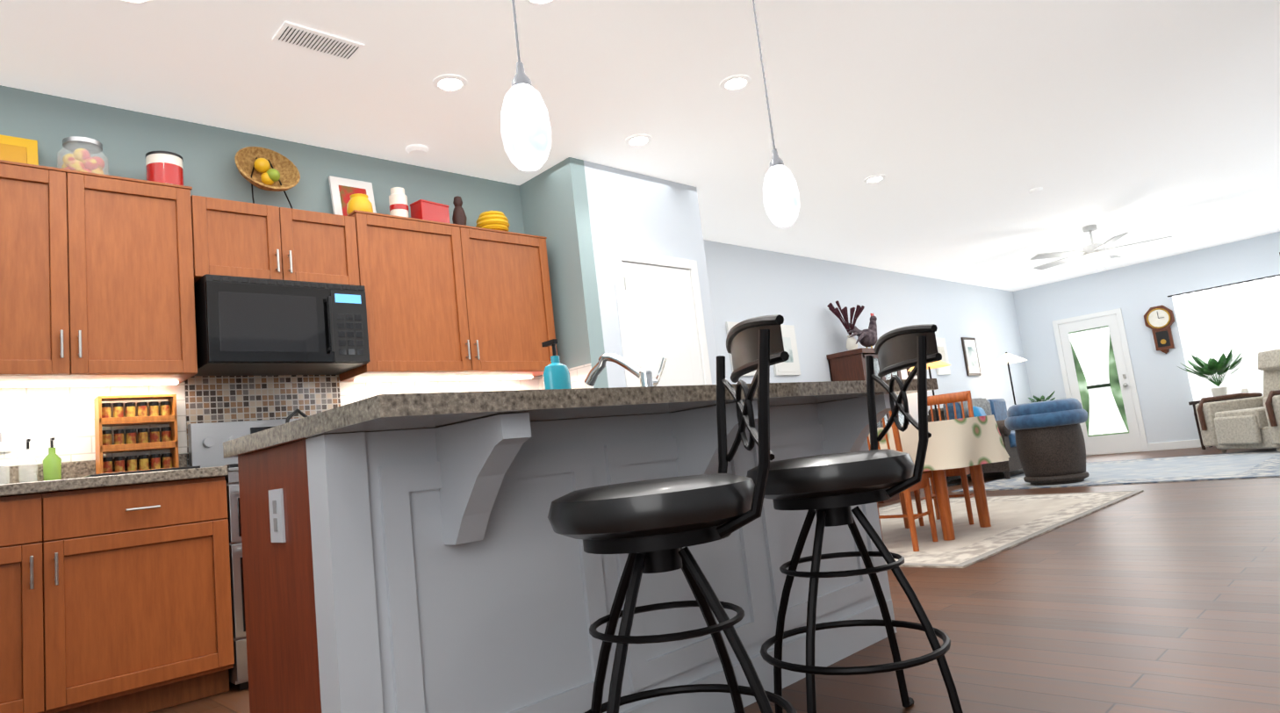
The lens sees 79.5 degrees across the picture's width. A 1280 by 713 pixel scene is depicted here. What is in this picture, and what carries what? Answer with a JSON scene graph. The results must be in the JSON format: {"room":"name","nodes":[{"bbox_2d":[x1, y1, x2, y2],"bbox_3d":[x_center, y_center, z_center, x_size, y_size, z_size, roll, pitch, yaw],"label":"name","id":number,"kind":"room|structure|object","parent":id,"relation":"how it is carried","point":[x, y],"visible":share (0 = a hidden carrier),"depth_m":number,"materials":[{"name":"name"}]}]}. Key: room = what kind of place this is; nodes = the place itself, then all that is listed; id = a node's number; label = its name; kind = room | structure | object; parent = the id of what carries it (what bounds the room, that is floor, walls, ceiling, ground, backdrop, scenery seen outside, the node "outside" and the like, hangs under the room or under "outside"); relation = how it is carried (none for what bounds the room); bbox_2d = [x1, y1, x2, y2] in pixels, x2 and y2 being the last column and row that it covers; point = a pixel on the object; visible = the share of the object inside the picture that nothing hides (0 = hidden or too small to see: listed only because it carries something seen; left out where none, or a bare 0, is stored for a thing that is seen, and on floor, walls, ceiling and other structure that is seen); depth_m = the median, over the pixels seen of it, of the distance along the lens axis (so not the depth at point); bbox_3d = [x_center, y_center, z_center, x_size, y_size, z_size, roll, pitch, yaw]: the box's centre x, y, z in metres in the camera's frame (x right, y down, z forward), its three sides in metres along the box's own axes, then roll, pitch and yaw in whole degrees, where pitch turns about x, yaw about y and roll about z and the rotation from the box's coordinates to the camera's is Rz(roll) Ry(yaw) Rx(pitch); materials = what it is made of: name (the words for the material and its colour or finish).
{"room":"dining room and kitchen","nodes":[
{"label":"dining room and kitchen","id":0,"kind":"room"},
{"bbox_2d":[0,85,538,467],"bbox_3d":[-2.566,0.140,3.454,5.100,2.710,0.120,1,-10,-44],"label":"wall","id":1,"kind":"structure","parent":0,"point":[128,140],"depth_m":4.01,"materials":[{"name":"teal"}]},
{"bbox_2d":[0,159,200,384],"bbox_3d":[-2.487,-0.329,3.311,0.930,0.875,0.348,1,-10,-44],"label":"upper cabinet","id":2,"kind":"object","parent":1,"relation":"attached to","point":[101,275],"depth_m":3.26,"materials":[{"name":"brown wood"}]},
{"bbox_2d":[0,134,38,165],"bbox_3d":[-2.728,-0.859,3.329,0.200,0.229,0.102,1,-10,-44],"label":"plate","id":3,"kind":"object","parent":2,"relation":"on","point":[17,149],"visible":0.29,"depth_m":3.37,"materials":[{"name":"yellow ceramic"}]},
{"bbox_2d":[56,136,108,174],"bbox_3d":[-2.497,-0.858,3.450,0.190,0.205,0.190,1,-10,-44],"label":"jar","id":4,"kind":"object","parent":2,"relation":"on","point":[83,149],"visible":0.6,"depth_m":3.40,"materials":[{"name":"clear glass"}]},
{"bbox_2d":[0,381,178,388],"bbox_3d":[-2.477,0.121,3.311,0.850,0.010,0.050,1,-10,-44],"label":"under-cabinet light","id":5,"kind":"object","parent":2,"relation":"attached to","point":[84,384],"depth_m":3.36,"materials":[{"name":"beige plastic"}]},
{"bbox_2d":[145,151,184,186],"bbox_3d":[-2.266,-0.855,3.671,0.154,0.202,0.154,1,-10,-44],"label":"can","id":6,"kind":"object","parent":2,"relation":"on","point":[165,167],"visible":0.75,"depth_m":3.61,"materials":[{"name":"red ceramic"}]},
{"bbox_2d":[0,374,539,467],"bbox_3d":[-1.886,0.313,3.971,3.399,0.473,0.011,1,-10,-44],"label":"tile backsplash","id":7,"kind":"structure","parent":1,"relation":"attached to","point":[40,417],"depth_m":3.71,"materials":[{"name":"tile"}]},
{"bbox_2d":[0,422,10,452],"bbox_3d":[-2.671,0.337,3.201,0.080,0.120,0.007,1,-10,-44],"label":"electrical outlet plate","id":8,"kind":"object","parent":7,"relation":"attached to","point":[4,436],"visible":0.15,"depth_m":3.21,"materials":[{"name":"white plastic"}]},
{"bbox_2d":[196,195,365,287],"bbox_3d":[-1.893,-0.526,3.929,0.776,0.390,0.348,1,-10,-44],"label":"upper cabinet","id":9,"kind":"object","parent":1,"relation":"attached to","point":[234,238],"depth_m":3.79,"materials":[{"name":"brown wood"}]},
{"bbox_2d":[234,146,300,208],"bbox_3d":[-1.956,-0.918,4.042,0.320,0.425,0.190,1,-10,-44],"label":"fruit basket","id":10,"kind":"object","parent":9,"relation":"on","point":[264,168],"visible":0.96,"depth_m":4.05,"materials":[{"name":"brown wicker"}]},
{"bbox_2d":[192,273,370,376],"bbox_3d":[-1.802,-0.140,3.845,0.744,0.407,0.457,1,-10,-44],"label":"microwave","id":11,"kind":"object","parent":9,"relation":"attached to","point":[254,327],"visible":0.98,"depth_m":3.68,"materials":[{"name":"black plastic"}]},
{"bbox_2d":[338,209,484,381],"bbox_3d":[-1.339,-0.319,4.411,0.690,0.875,0.348,1,-10,-44],"label":"upper cabinet","id":12,"kind":"object","parent":1,"relation":"attached to","point":[424,315],"depth_m":4.29,"materials":[{"name":"brown wood"}]},
{"bbox_2d":[328,175,373,215],"bbox_3d":[-1.647,-0.883,4.427,0.250,0.298,0.071,1,-10,-44],"label":"picture","id":13,"kind":"object","parent":12,"relation":"on","point":[338,186],"depth_m":4.39,"materials":[{"name":"white"}]},
{"bbox_2d":[337,187,376,215],"bbox_3d":[-1.557,-0.824,4.274,0.138,0.135,0.138,-12,-9,36],"label":"jar","id":14,"kind":"object","parent":12,"relation":"on","point":[348,197],"depth_m":4.33,"materials":[{"name":"yellow ceramic"}]},
{"bbox_2d":[388,186,408,217],"bbox_3d":[-1.410,-0.871,4.497,0.107,0.250,0.107,1,-10,-44],"label":"decorative canister","id":15,"kind":"object","parent":12,"relation":"on","point":[398,201],"visible":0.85,"depth_m":4.46,"materials":[{"name":"white ceramic"}]},
{"bbox_2d":[409,199,449,222],"bbox_3d":[-1.261,-0.830,4.631,0.115,0.171,0.205,-12,-9,37],"label":"decorative box","id":16,"kind":"object","parent":12,"relation":"on","point":[423,209],"visible":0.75,"depth_m":4.58,"materials":[{"name":"red"}]},
{"bbox_2d":[474,226,557,377],"bbox_3d":[-0.927,-0.315,4.805,0.690,0.875,0.348,1,-10,-44],"label":"upper cabinet","id":17,"kind":"object","parent":1,"relation":"attached to","point":[514,299],"depth_m":4.73,"materials":[{"name":"brown wood"}]},
{"bbox_2d":[354,375,532,381],"bbox_3d":[-1.131,0.133,4.601,1.160,0.010,0.050,1,-10,-44],"label":"under-cabinet light","id":18,"kind":"object","parent":17,"relation":"attached to","point":[469,377],"depth_m":4.52,"materials":[{"name":"beige plastic"}]},
{"bbox_2d":[452,195,467,225],"bbox_3d":[-1.115,-0.871,4.739,0.088,0.245,0.090,1,-10,-44],"label":"decorative figurine","id":19,"kind":"object","parent":17,"relation":"on","point":[459,217],"visible":0.77,"depth_m":4.71,"materials":[{"name":"brown"}]},
{"bbox_2d":[475,210,510,231],"bbox_3d":[-0.945,-0.842,4.937,0.216,0.200,0.216,1,-10,-44],"label":"pot","id":20,"kind":"object","parent":17,"relation":"on","point":[494,219],"visible":0.67,"depth_m":4.86,"materials":[{"name":"yellow ceramic"}]},
{"bbox_2d":[519,157,608,388],"bbox_3d":[-0.490,0.109,5.061,0.120,2.710,0.680,1,-10,-44],"label":"wall","id":21,"kind":"structure","parent":0,"point":[555,205],"depth_m":4.96,"materials":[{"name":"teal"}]},
{"bbox_2d":[538,363,593,389],"bbox_3d":[-0.474,0.258,4.948,0.009,0.345,0.548,1,-10,-44],"label":"tile backsplash","id":22,"kind":"structure","parent":21,"relation":"attached to","point":[578,375],"depth_m":4.86,"materials":[{"name":"white tile"}]},
{"bbox_2d":[0,0,1279,291],"bbox_3d":[3.022,-1.744,4.897,15.500,0.100,7.600,1,-10,-44],"label":"ceiling","id":23,"kind":"structure","parent":0,"point":[964,126],"depth_m":4.42,"materials":[{"name":"white paint"}]},
{"bbox_2d":[117,0,154,5],"bbox_3d":[-1.924,-1.375,2.900,0.168,0.012,0.168,-9,-8,19],"label":"recessed light","id":24,"kind":"object","parent":23,"relation":"in","point":[132,2],"depth_m":2.96,"materials":[{"name":"white plastic"}]},
{"bbox_2d":[272,21,364,61],"bbox_3d":[-1.389,-1.372,3.328,0.340,0.030,0.170,1,-10,-44],"label":"ceiling vent","id":25,"kind":"object","parent":23,"relation":"in","point":[290,33],"depth_m":3.36,"materials":[{"name":"white metal"}]},
{"bbox_2d":[405,143,428,157],"bbox_3d":[-1.313,-1.226,4.525,0.146,0.030,0.170,1,-10,-44],"label":"smoke detector","id":26,"kind":"object","parent":23,"relation":"in","point":[417,150],"depth_m":4.53,"materials":[{"name":"white plastic"}]},
{"bbox_2d":[432,73,467,92],"bbox_3d":[-0.949,-1.365,3.848,0.168,0.012,0.168,-9,-8,19],"label":"recessed light","id":27,"kind":"object","parent":23,"relation":"in","point":[451,82],"depth_m":3.83,"materials":[{"name":"white"}]},
{"bbox_2d":[501,0,551,171],"bbox_3d":[-0.375,-1.078,2.249,0.142,1.114,0.142,1,-10,-44],"label":"pendant light","id":28,"kind":"object","parent":23,"relation":"hanging from","point":[526,132],"visible":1,"depth_m":2.15,"materials":[{"name":"white glass"}]},
{"bbox_2d":[524,0,556,5],"bbox_3d":[-0.413,-1.510,3.203,0.168,0.012,0.168,-7,-7,1],"label":"recessed light","id":29,"kind":"object","parent":23,"relation":"in","point":[531,2],"depth_m":3.26,"materials":[{"name":"white"}]},
{"bbox_2d":[625,133,652,145],"bbox_3d":[-0.009,-1.349,4.804,0.168,0.012,0.168,-9,-8,19],"label":"recessed light","id":30,"kind":"object","parent":23,"relation":"in","point":[640,139],"depth_m":4.78,"materials":[{"name":"white plastic"}]},
{"bbox_2d":[719,74,751,90],"bbox_3d":[0.522,-1.489,4.193,0.168,0.012,0.168,-12,-9,36],"label":"recessed light","id":31,"kind":"object","parent":23,"relation":"in","point":[736,82],"depth_m":4.18,"materials":[{"name":"white plastic"}]},
{"bbox_2d":[752,0,799,226],"bbox_3d":[0.514,-1.067,3.128,0.142,1.114,0.142,1,-10,-44],"label":"pendant light","id":32,"kind":"object","parent":23,"relation":"hanging from","point":[781,198],"visible":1,"depth_m":3.03,"materials":[{"name":"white glass"}]},
{"bbox_2d":[863,174,885,182],"bbox_3d":[1.853,-1.400,6.070,0.168,0.012,0.168,-9,-8,19],"label":"recessed light","id":33,"kind":"object","parent":23,"relation":"in","point":[874,178],"depth_m":6.05,"materials":[{"name":"white plastic"}]},
{"bbox_2d":[1030,223,1172,270],"bbox_3d":[5.054,-1.210,8.547,1.350,0.480,1.413,1,-10,-44],"label":"ceiling fan","id":34,"kind":"object","parent":23,"relation":"hanging from","point":[1096,255],"visible":1,"depth_m":8.45,"materials":[{"name":"grey"}]},
{"bbox_2d":[583,160,718,388],"bbox_3d":[0.141,0.065,5.284,1.100,2.710,0.120,1,-10,-44],"label":"wall","id":35,"kind":"structure","parent":0,"point":[633,212],"depth_m":5.29,"materials":[{"name":"white paint"}]},
{"bbox_2d":[611,249,711,387],"bbox_3d":[0.251,0.339,5.182,0.820,2.120,0.078,1,-10,-44],"label":"door","id":36,"kind":"structure","parent":35,"relation":"attached to","point":[660,312],"depth_m":5.26,"materials":[{"name":"white wood"}]},
{"bbox_2d":[149,445,1279,712],"bbox_3d":[3.341,1.025,4.537,15.500,0.100,7.600,1,-10,-44],"label":"floor","id":37,"kind":"structure","parent":0,"point":[1157,597],"depth_m":2.81,"materials":[{"name":"brown wood"}]},
{"bbox_2d":[0,490,73,712],"bbox_3d":[-2.547,0.977,2.748,0.720,0.876,0.618,1,-10,-44],"label":"base cabinet","id":38,"kind":"object","parent":37,"relation":"on","point":[35,528],"depth_m":2.73,"materials":[{"name":"brown wood"}]},
{"bbox_2d":[70,476,234,712],"bbox_3d":[-2.132,0.981,3.146,0.673,0.876,0.618,1,-10,-44],"label":"base cabinet","id":39,"kind":"object","parent":37,"relation":"on","point":[115,599],"depth_m":2.97,"materials":[{"name":"brown wood"}]},
{"bbox_2d":[0,453,227,496],"bbox_3d":[-1.645,0.482,3.717,3.398,0.140,0.644,1,-10,-44],"label":"countertop","id":40,"kind":"structure","parent":39,"relation":"on","point":[74,474],"depth_m":3.05,"materials":[{"name":"stone"}]},
{"bbox_2d":[0,465,10,484],"bbox_3d":[-2.525,0.477,3.018,0.084,0.090,0.084,1,-10,-44],"label":"jar","id":41,"kind":"object","parent":40,"relation":"on","point":[7,476],"visible":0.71,"depth_m":3.04,"materials":[{"name":"clear glass"}]},
{"bbox_2d":[18,438,37,482],"bbox_3d":[-2.540,0.446,3.193,0.064,0.200,0.064,-7,-7,1],"label":"soap bottle","id":42,"kind":"object","parent":40,"relation":"on","point":[27,440],"depth_m":3.19,"materials":[{"name":"clear glass"}]},
{"bbox_2d":[43,437,61,481],"bbox_3d":[-2.483,0.446,3.249,0.064,0.200,0.064,-7,-7,1],"label":"soap bottle","id":43,"kind":"object","parent":40,"relation":"on","point":[52,464],"depth_m":3.23,"materials":[{"name":"green glass"}]},
{"bbox_2d":[93,394,179,474],"bbox_3d":[-2.275,0.365,3.481,0.300,0.372,0.100,1,-10,-44],"label":"spice rack","id":44,"kind":"object","parent":40,"relation":"on","point":[104,444],"visible":0.88,"depth_m":3.46,"materials":[{"name":"brown wood"}]},
{"bbox_2d":[83,465,200,477],"bbox_3d":[-2.100,0.492,3.225,0.380,0.016,0.320,1,-10,-44],"label":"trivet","id":45,"kind":"object","parent":40,"relation":"on","point":[140,471],"visible":0.33,"depth_m":3.10,"materials":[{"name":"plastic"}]},
{"bbox_2d":[187,417,301,690],"bbox_3d":[-1.605,0.841,3.630,0.744,1.155,0.672,1,-10,-44],"label":"range","id":46,"kind":"object","parent":37,"relation":"on","point":[206,441],"visible":0.04,"depth_m":3.23,"materials":[{"name":"silver metal"}]},
{"bbox_2d":[285,408,307,423],"bbox_3d":[-1.719,0.391,3.826,0.277,0.268,0.235,1,-10,-44],"label":"kettle","id":47,"kind":"object","parent":46,"relation":"on","point":[292,413],"visible":0.06,"depth_m":3.84,"materials":[{"name":"black metal"}]},
{"bbox_2d":[237,393,897,712],"bbox_3d":[0.045,0.626,2.346,2.088,0.876,0.852,1,-10,-44],"label":"kitchen island","id":48,"kind":"object","parent":37,"relation":"on","point":[445,569],"visible":0.88,"depth_m":1.82,"materials":[{"name":"grey wood"}]},
{"bbox_2d":[222,378,938,458],"bbox_3d":[0.005,0.171,2.397,2.130,0.040,0.920,1,-10,-44],"label":"island countertop","id":49,"kind":"structure","parent":48,"relation":"on","point":[396,412],"depth_m":1.66,"materials":[{"name":"stone"}]},
{"bbox_2d":[541,338,571,389],"bbox_3d":[-0.242,0.051,2.187,0.085,0.198,0.072,1,-10,-44],"label":"soap dispenser","id":50,"kind":"object","parent":49,"relation":"on","point":[557,374],"visible":0.62,"depth_m":2.16,"materials":[{"name":"teal plastic"}]},
{"bbox_2d":[584,352,666,387],"bbox_3d":[-0.050,0.076,2.534,0.114,0.194,0.299,1,-10,-44],"label":"faucet","id":51,"kind":"object","parent":49,"relation":"on","point":[643,375],"visible":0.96,"depth_m":2.49,"materials":[{"name":"silver metal"}]},
{"bbox_2d":[547,314,797,712],"bbox_3d":[0.060,0.452,1.553,0.499,1.018,0.468,-6,-7,-8],"label":"bar stool","id":52,"kind":"object","parent":37,"relation":"on","point":[652,526],"visible":1,"depth_m":1.45,"materials":[{"name":"black metal"}]},
{"bbox_2d":[746,323,963,712],"bbox_3d":[0.521,0.454,1.981,0.499,1.018,0.468,-6,-7,-4],"label":"bar stool","id":53,"kind":"object","parent":37,"relation":"on","point":[830,489],"visible":0.96,"depth_m":1.87,"materials":[{"name":"black metal"}]},
{"bbox_2d":[826,347,920,503],"bbox_3d":[2.571,0.746,8.407,0.840,1.615,0.435,1,-10,-44],"label":"hutch","id":54,"kind":"object","parent":37,"relation":"on","point":[849,365],"visible":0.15,"depth_m":8.22,"materials":[{"name":"brown wood"}]},
{"bbox_2d":[826,300,877,350],"bbox_3d":[2.428,-0.324,8.530,0.832,0.556,0.383,1,-10,-44],"label":"rooster","id":55,"kind":"object","parent":54,"relation":"on","point":[866,338],"visible":0.96,"depth_m":8.40,"materials":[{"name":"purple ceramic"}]},
{"bbox_2d":[907,360,961,486],"bbox_3d":[3.587,0.761,9.270,0.500,1.575,0.500,1,-10,-44],"label":"floor lamp","id":56,"kind":"object","parent":37,"relation":"on","point":[936,364],"visible":0.38,"depth_m":9.21,"materials":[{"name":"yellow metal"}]},
{"bbox_2d":[989,352,1026,404],"bbox_3d":[5.337,0.742,10.913,0.500,1.635,0.500,1,-10,-44],"label":"floor lamp","id":57,"kind":"object","parent":37,"relation":"on","point":[1005,358],"visible":0.77,"depth_m":10.94,"materials":[{"name":"beige fabric"}]},
{"bbox_2d":[878,489,1143,568],"bbox_3d":[2.214,1.275,5.899,3.460,0.011,2.060,1,-10,-44],"label":"dining rug","id":58,"kind":"object","parent":37,"relation":"on","point":[1016,520],"visible":0.56,"depth_m":5.38,"materials":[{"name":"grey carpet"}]},
{"bbox_2d":[866,409,938,551],"bbox_3d":[1.559,0.729,4.904,0.420,0.958,0.471,-12,-9,37],"label":"dining chair","id":59,"kind":"object","parent":58,"relation":"on","point":[925,485],"visible":0.21,"depth_m":4.74,"materials":[{"name":"brown wood"}]},
{"bbox_2d":[868,414,1009,540],"bbox_3d":[1.953,0.844,5.337,1.215,0.753,1.203,1,-10,-44],"label":"dining table","id":60,"kind":"object","parent":58,"relation":"on","point":[974,443],"visible":0.58,"depth_m":4.89,"materials":[{"name":"beige fabric"}]},
{"bbox_2d":[913,390,974,525],"bbox_3d":[2.311,0.762,5.825,0.420,0.958,0.471,-13,-10,39],"label":"dining chair","id":61,"kind":"object","parent":58,"relation":"on","point":[953,398],"visible":0.52,"depth_m":5.89,"materials":[{"name":"brown wood"}]},
{"bbox_2d":[951,450,1279,492],"bbox_3d":[5.408,1.219,8.305,3.100,0.012,2.800,1,-10,-44],"label":"living room rug","id":62,"kind":"object","parent":37,"relation":"on","point":[1257,464],"visible":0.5,"depth_m":7.83,"materials":[{"name":"blue carpet"}]},
{"bbox_2d":[927,397,1022,479],"bbox_3d":[4.625,1.004,9.919,1.910,1.000,0.952,1,-10,-44],"label":"sofa","id":63,"kind":"object","parent":62,"relation":"on","point":[996,408],"visible":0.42,"depth_m":9.53,"materials":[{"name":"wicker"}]},
{"bbox_2d":[1004,397,1089,485],"bbox_3d":[4.176,0.879,7.901,0.686,0.832,0.773,-3,-8,-24],"label":"tub chair","id":64,"kind":"object","parent":62,"relation":"on","point":[1050,442],"visible":1,"depth_m":7.66,"materials":[{"name":"fabric"}]},
{"bbox_2d":[1195,348,1279,453],"bbox_3d":[7.267,0.495,8.861,1.058,1.133,1.120,-6,-7,-6],"label":"recliner","id":65,"kind":"object","parent":62,"relation":"on","point":[1241,423],"visible":0.94,"depth_m":8.91,"materials":[{"name":"fabric"}]},
{"bbox_2d":[1196,389,1279,430],"bbox_3d":[7.181,0.587,8.840,0.860,0.394,0.976,-6,-7,-6],"label":"armrest","id":66,"kind":"object","parent":65,"relation":"attached to","point":[1269,408],"visible":0.92,"depth_m":9.23,"materials":[{"name":"brown wood"}]},
{"bbox_2d":[1188,393,1263,449],"bbox_3d":[7.657,0.848,9.964,0.520,0.633,0.720,1,-10,-44],"label":"side table","id":67,"kind":"object","parent":37,"relation":"on","point":[1194,403],"visible":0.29,"depth_m":10.02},
{"bbox_2d":[1177,348,1242,395],"bbox_3d":[7.501,0.243,10.063,0.601,0.618,0.724,1,-10,-44],"label":"potted plant","id":68,"kind":"object","parent":67,"relation":"on","point":[1213,366],"visible":1,"depth_m":9.97,"materials":[{"name":"green plant"}]},
{"bbox_2d":[1241,388,1249,392],"bbox_3d":[7.709,0.453,9.799,0.080,0.090,0.080,1,-10,-44],"label":"jar","id":69,"kind":"object","parent":67,"relation":"on","point":[1245,390],"visible":0.5,"depth_m":9.78,"materials":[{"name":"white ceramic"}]},
{"bbox_3d":[6.250,1.210,11.762,0.440,0.698,0.440,1,-10,-44],"label":"table","id":70,"kind":"object","parent":37,"relation":"on","visible":0},
{"bbox_2d":[1028,391,1055,402],"bbox_3d":[6.181,0.711,11.814,0.454,0.313,0.476,1,-10,-44],"label":"potted plant","id":71,"kind":"object","parent":70,"relation":"on","point":[1038,399],"visible":0.52,"depth_m":11.84,"materials":[{"name":"green plant"}]},
{"bbox_2d":[703,239,1031,424],"bbox_3d":[3.067,0.262,9.398,8.820,2.710,0.120,1,-10,-44],"label":"wall","id":72,"kind":"structure","parent":0,"point":[800,293],"depth_m":9.07,"materials":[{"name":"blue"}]},
{"bbox_2d":[725,321,756,375],"bbox_3d":[0.999,-0.071,7.382,0.420,0.520,0.030,1,-10,-44],"label":"picture frame","id":73,"kind":"object","parent":72,"relation":"attached to","point":[729,325],"visible":0.19,"depth_m":7.28,"materials":[{"name":"white"}]},
{"bbox_2d":[773,324,800,375],"bbox_3d":[1.475,-0.067,7.839,0.420,0.520,0.030,1,-10,-44],"label":"picture frame","id":74,"kind":"object","parent":72,"relation":"attached to","point":[790,365],"visible":0.67,"depth_m":7.87,"materials":[{"name":"white"}]},
{"bbox_2d":[935,337,950,374],"bbox_3d":[4.021,-0.004,10.269,0.360,0.500,0.030,1,-10,-44],"label":"picture frame","id":75,"kind":"object","parent":72,"relation":"attached to","point":[941,345],"visible":0.65,"depth_m":10.28,"materials":[{"name":"white"}]},
{"bbox_2d":[928,474,970,485],"bbox_3d":[3.218,1.531,9.143,8.700,0.110,0.015,1,-10,-44],"label":"baseboard","id":76,"kind":"structure","parent":72,"relation":"attached to","point":[952,478],"depth_m":9.92,"materials":[{"name":"white"}]},
{"bbox_2d":[960,337,981,375],"bbox_3d":[4.707,0.002,10.927,0.420,0.550,0.030,1,-10,-44],"label":"picture frame","id":77,"kind":"object","parent":72,"relation":"attached to","point":[971,358],"visible":1,"depth_m":10.89,"materials":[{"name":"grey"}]},
{"bbox_2d":[1012,231,1279,443],"bbox_3d":[7.870,-0.126,10.677,0.120,2.710,4.750,1,-10,-44],"label":"wall","id":78,"kind":"structure","parent":0,"point":[1135,292],"depth_m":11.12,"materials":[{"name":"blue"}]},
{"bbox_2d":[1068,326,1128,435],"bbox_3d":[6.883,0.377,11.565,0.024,1.570,0.550,1,-10,-44],"label":"door curtain","id":79,"kind":"object","parent":78,"relation":"hanging from","point":[1090,348],"visible":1,"depth_m":11.56,"materials":[{"name":"white fabric"}]},
{"bbox_2d":[1052,308,1149,454],"bbox_3d":[6.879,0.406,11.553,0.089,2.110,0.950,1,-10,-44],"label":"door frame","id":80,"kind":"structure","parent":78,"relation":"attached to","point":[1123,385],"depth_m":11.45,"materials":[{"name":"white wood"}]},
{"bbox_2d":[1085,438,1208,455],"bbox_3d":[7.781,1.201,10.659,0.015,0.110,4.140,1,-10,-44],"label":"baseboard","id":81,"kind":"structure","parent":78,"relation":"attached to","point":[1175,444],"depth_m":10.90,"materials":[{"name":"white"}]},
{"bbox_2d":[1143,305,1174,353],"bbox_3d":[7.452,-0.376,10.991,0.122,0.694,0.351,1,-10,-44],"label":"wall clock","id":82,"kind":"object","parent":78,"relation":"attached to","point":[1159,320],"visible":1,"depth_m":10.96,"materials":[{"name":"brown wood"}]},
{"bbox_2d":[1167,273,1279,401],"bbox_3d":[8.075,-0.181,10.275,0.039,1.629,1.480,1,-10,-44],"label":"window curtain","id":83,"kind":"object","parent":78,"relation":"hanging from","point":[1217,322],"visible":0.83,"depth_m":10.37,"materials":[{"name":"white fabric"}]}
]}

